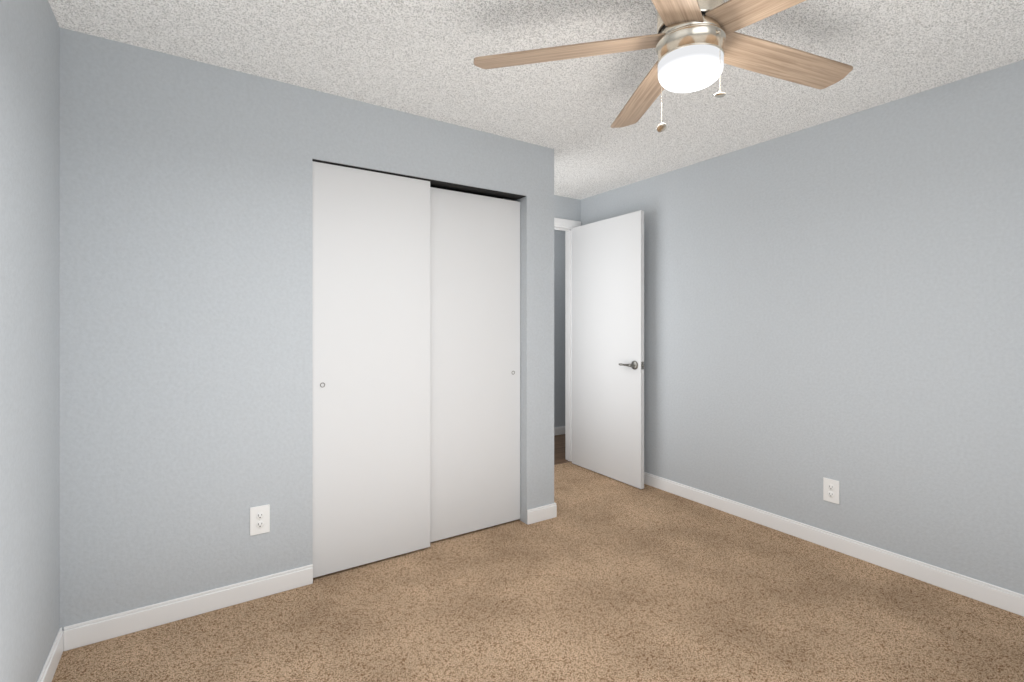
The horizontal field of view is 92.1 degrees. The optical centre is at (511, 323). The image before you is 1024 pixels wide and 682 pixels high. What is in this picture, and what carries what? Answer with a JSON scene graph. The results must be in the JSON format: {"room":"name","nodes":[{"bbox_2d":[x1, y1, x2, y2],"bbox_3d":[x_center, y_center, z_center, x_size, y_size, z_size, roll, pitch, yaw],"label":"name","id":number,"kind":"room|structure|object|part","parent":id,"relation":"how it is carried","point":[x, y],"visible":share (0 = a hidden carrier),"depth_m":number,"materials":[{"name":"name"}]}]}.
{"room":"empty bedroom","nodes":[
{"label":"empty bedroom","id":0,"kind":"room"},
{"bbox_2d":[0,0,59,681],"bbox_3d":[-1.138,0.057,0.921,0.100,2.303,4.049,0,0,-33],"label":"wall","id":1,"kind":"structure","parent":0,"point":[29,329],"depth_m":1.48,"materials":[{"name":"grey paint"}]},
{"bbox_2d":[37,627,63,681],"bbox_3d":[-0.850,1.164,0.583,0.012,0.088,2.968,0,0,-33],"label":"baseboard","id":2,"kind":"structure","parent":1,"relation":"attached to","point":[51,664],"depth_m":1.69,"materials":[{"name":"white paint"}]},
{"bbox_2d":[60,27,553,630],"bbox_3d":[-0.734,0.057,2.503,2.313,2.303,0.115,0,0,-33],"label":"wall","id":3,"kind":"structure","parent":0,"point":[184,315],"depth_m":2.06,"materials":[{"name":"grey paint"}]},
{"bbox_2d":[63,564,312,650],"bbox_3d":[-1.292,1.164,2.061,0.870,0.088,0.012,0,0,-33],"label":"baseboard","id":4,"kind":"structure","parent":3,"relation":"attached to","point":[81,634],"depth_m":2.02,"materials":[{"name":"white paint"}]},
{"bbox_2d":[250,504,269,535],"bbox_3d":[-1.114,0.866,2.180,0.079,0.124,0.008,0,0,-33],"label":"outlet","id":5,"kind":"object","parent":3,"relation":"attached to","point":[265,519],"depth_m":2.18,"materials":[{"name":"white plastic"}]},
{"bbox_2d":[312,161,429,577],"bbox_3d":[-0.697,0.215,2.499,0.599,1.962,0.033,0,0,-33],"label":"closet door","id":6,"kind":"structure","parent":3,"relation":"in","point":[370,366],"depth_m":2.47,"materials":[{"name":"white paint"}]},
{"bbox_2d":[312,159,525,199],"bbox_3d":[-0.455,-0.772,2.692,1.220,0.004,0.103,0,0,-33],"label":"track rail","id":7,"kind":"object","parent":3,"relation":"attached to","point":[447,185],"visible":0.57,"depth_m":2.77,"materials":[{"name":"black metal"}]},
{"bbox_2d":[430,186,502,198],"bbox_3d":[-0.981,0.057,2.775,2.196,2.302,0.010,0,0,-33],"label":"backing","id":8,"kind":"object","parent":3,"relation":"in","point":[465,192],"depth_m":3.21,"materials":[{"name":"black"}]},
{"bbox_2d":[430,187,519,541],"bbox_3d":[-0.233,0.223,2.861,0.660,1.946,0.033,0,0,-33],"label":"closet door","id":9,"kind":"structure","parent":3,"relation":"in","point":[474,362],"depth_m":2.85,"materials":[{"name":"white paint"}]},
{"bbox_2d":[527,503,556,524],"bbox_3d":[0.185,1.164,3.031,0.221,0.088,0.012,0,0,-33],"label":"baseboard","id":10,"kind":"structure","parent":3,"relation":"attached to","point":[541,513],"depth_m":3.02,"materials":[{"name":"white paint"}]},
{"bbox_2d":[48,0,1023,199],"bbox_3d":[0.619,-1.145,2.614,4.896,0.100,4.950,0,0,-33],"label":"ceiling","id":11,"kind":"structure","parent":0,"point":[415,57],"depth_m":2.04,"materials":[{"name":"white paint"}]},
{"bbox_2d":[474,0,852,131],"bbox_3d":[0.605,-0.870,1.550,1.363,0.449,1.352,0,0,-33],"label":"fan","id":12,"kind":"object","parent":11,"relation":"hanging from","point":[697,44],"visible":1,"depth_m":1.58,"materials":[{"name":"brown wood"}]},
{"bbox_3d":[0.177,-0.912,1.659,0.637,0.006,0.127,0,12,13],"label":"blade","id":13,"kind":"part","parent":12,"relation":"part of","materials":[{"name":"brown wood"}]},
{"bbox_3d":[0.357,-0.912,1.226,0.127,0.006,0.637,14,7,31],"label":"blade","id":14,"kind":"part","parent":12,"relation":"part of","materials":[{"name":"brown wood"}]},
{"bbox_3d":[0.534,-0.912,1.963,0.127,0.006,0.637,-12,1,-4],"label":"blade","id":15,"kind":"part","parent":12,"relation":"part of","materials":[{"name":"brown wood"}]},
{"bbox_3d":[0.500,-0.762,1.649,0.034,0.235,0.028,0,0,-33],"label":"pull chain","id":16,"kind":"part","parent":12,"relation":"part of","materials":[{"name":"silver metal"}]},
{"bbox_3d":[0.623,-0.781,1.478,0.034,0.198,0.034,0,0,-33],"label":"pull chain","id":17,"kind":"part","parent":12,"relation":"part of","materials":[{"name":"silver metal"}]},
{"label":"blade","id":18,"kind":"part","parent":12,"relation":"part of","materials":[{"name":"brown wood"}]},
{"bbox_3d":[0.824,-0.912,1.263,0.127,0.006,0.637,16,-10,-39],"label":"blade","id":19,"kind":"part","parent":12,"relation":"part of","materials":[{"name":"brown wood"}]},
{"bbox_2d":[52,462,1023,681],"bbox_3d":[0.301,1.258,1.815,3.489,0.100,3.964,0,0,-33],"label":"floor","id":20,"kind":"structure","parent":0,"point":[601,578],"depth_m":2.02,"materials":[{"name":"brown carpet"}]},
{"bbox_2d":[554,230,564,426],"bbox_3d":[-0.129,0.057,5.024,3.500,2.303,0.100,0,0,-33],"label":"wall","id":21,"kind":"structure","parent":0,"point":[559,328],"depth_m":5.39,"materials":[{"name":"grey paint"}]},
{"bbox_2d":[554,426,564,435],"bbox_3d":[-0.098,1.164,4.977,3.300,0.088,0.012,0,0,-33],"label":"baseboard","id":22,"kind":"structure","parent":21,"relation":"attached to","point":[560,430],"depth_m":5.37,"materials":[{"name":"white paint"}]},
{"bbox_2d":[554,434,571,464],"bbox_3d":[-0.469,1.260,4.270,4.896,0.096,0.986,0,0,-33],"label":"floor","id":23,"kind":"structure","parent":0,"point":[559,449],"depth_m":4.75,"materials":[{"name":"brown carpet"}]},
{"bbox_2d":[554,195,580,220],"bbox_3d":[-0.801,0.057,3.495,3.289,2.303,0.115,0,0,-33],"label":"wall","id":24,"kind":"structure","parent":0,"point":[567,208],"depth_m":4.27,"materials":[{"name":"grey paint"}]},
{"bbox_2d":[554,218,580,460],"bbox_3d":[0.170,0.154,4.133,0.952,2.108,0.147,0,0,-33],"label":"door frame","id":25,"kind":"structure","parent":24,"relation":"attached to","point":[568,342],"depth_m":4.34,"materials":[{"name":"white paint"}]},
{"bbox_2d":[572,210,643,488],"bbox_3d":[0.741,0.187,3.935,0.035,2.030,0.795,0,0,-32],"label":"door","id":26,"kind":"structure","parent":24,"relation":"in","point":[607,339],"depth_m":3.87,"materials":[{"name":"white paint"}]},
{"bbox_2d":[619,361,637,369],"bbox_3d":[0.897,0.303,3.684,0.148,0.066,0.151,0,0,-32],"label":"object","id":27,"kind":"structure","parent":26,"relation":"attached to","point":[634,365],"depth_m":3.62,"materials":[{"name":"grey metal"}]},
{"bbox_2d":[581,60,1023,594],"bbox_3d":[1.695,0.057,2.781,0.100,2.303,4.049,0,0,-33],"label":"wall","id":28,"kind":"structure","parent":0,"point":[841,300],"depth_m":2.54,"materials":[{"name":"grey paint"}]},
{"bbox_2d":[823,477,838,503],"bbox_3d":[1.715,0.896,2.651,0.008,0.124,0.079,0,0,-33],"label":"outlet","id":29,"kind":"object","parent":28,"relation":"attached to","point":[835,491],"depth_m":2.65,"materials":[{"name":"white plastic"}]},
{"bbox_2d":[644,472,1023,616],"bbox_3d":[1.656,1.164,2.737,0.012,0.088,3.818,0,0,-33],"label":"baseboard","id":30,"kind":"structure","parent":28,"relation":"attached to","point":[994,595],"depth_m":2.52,"materials":[{"name":"white paint"}]}
]}

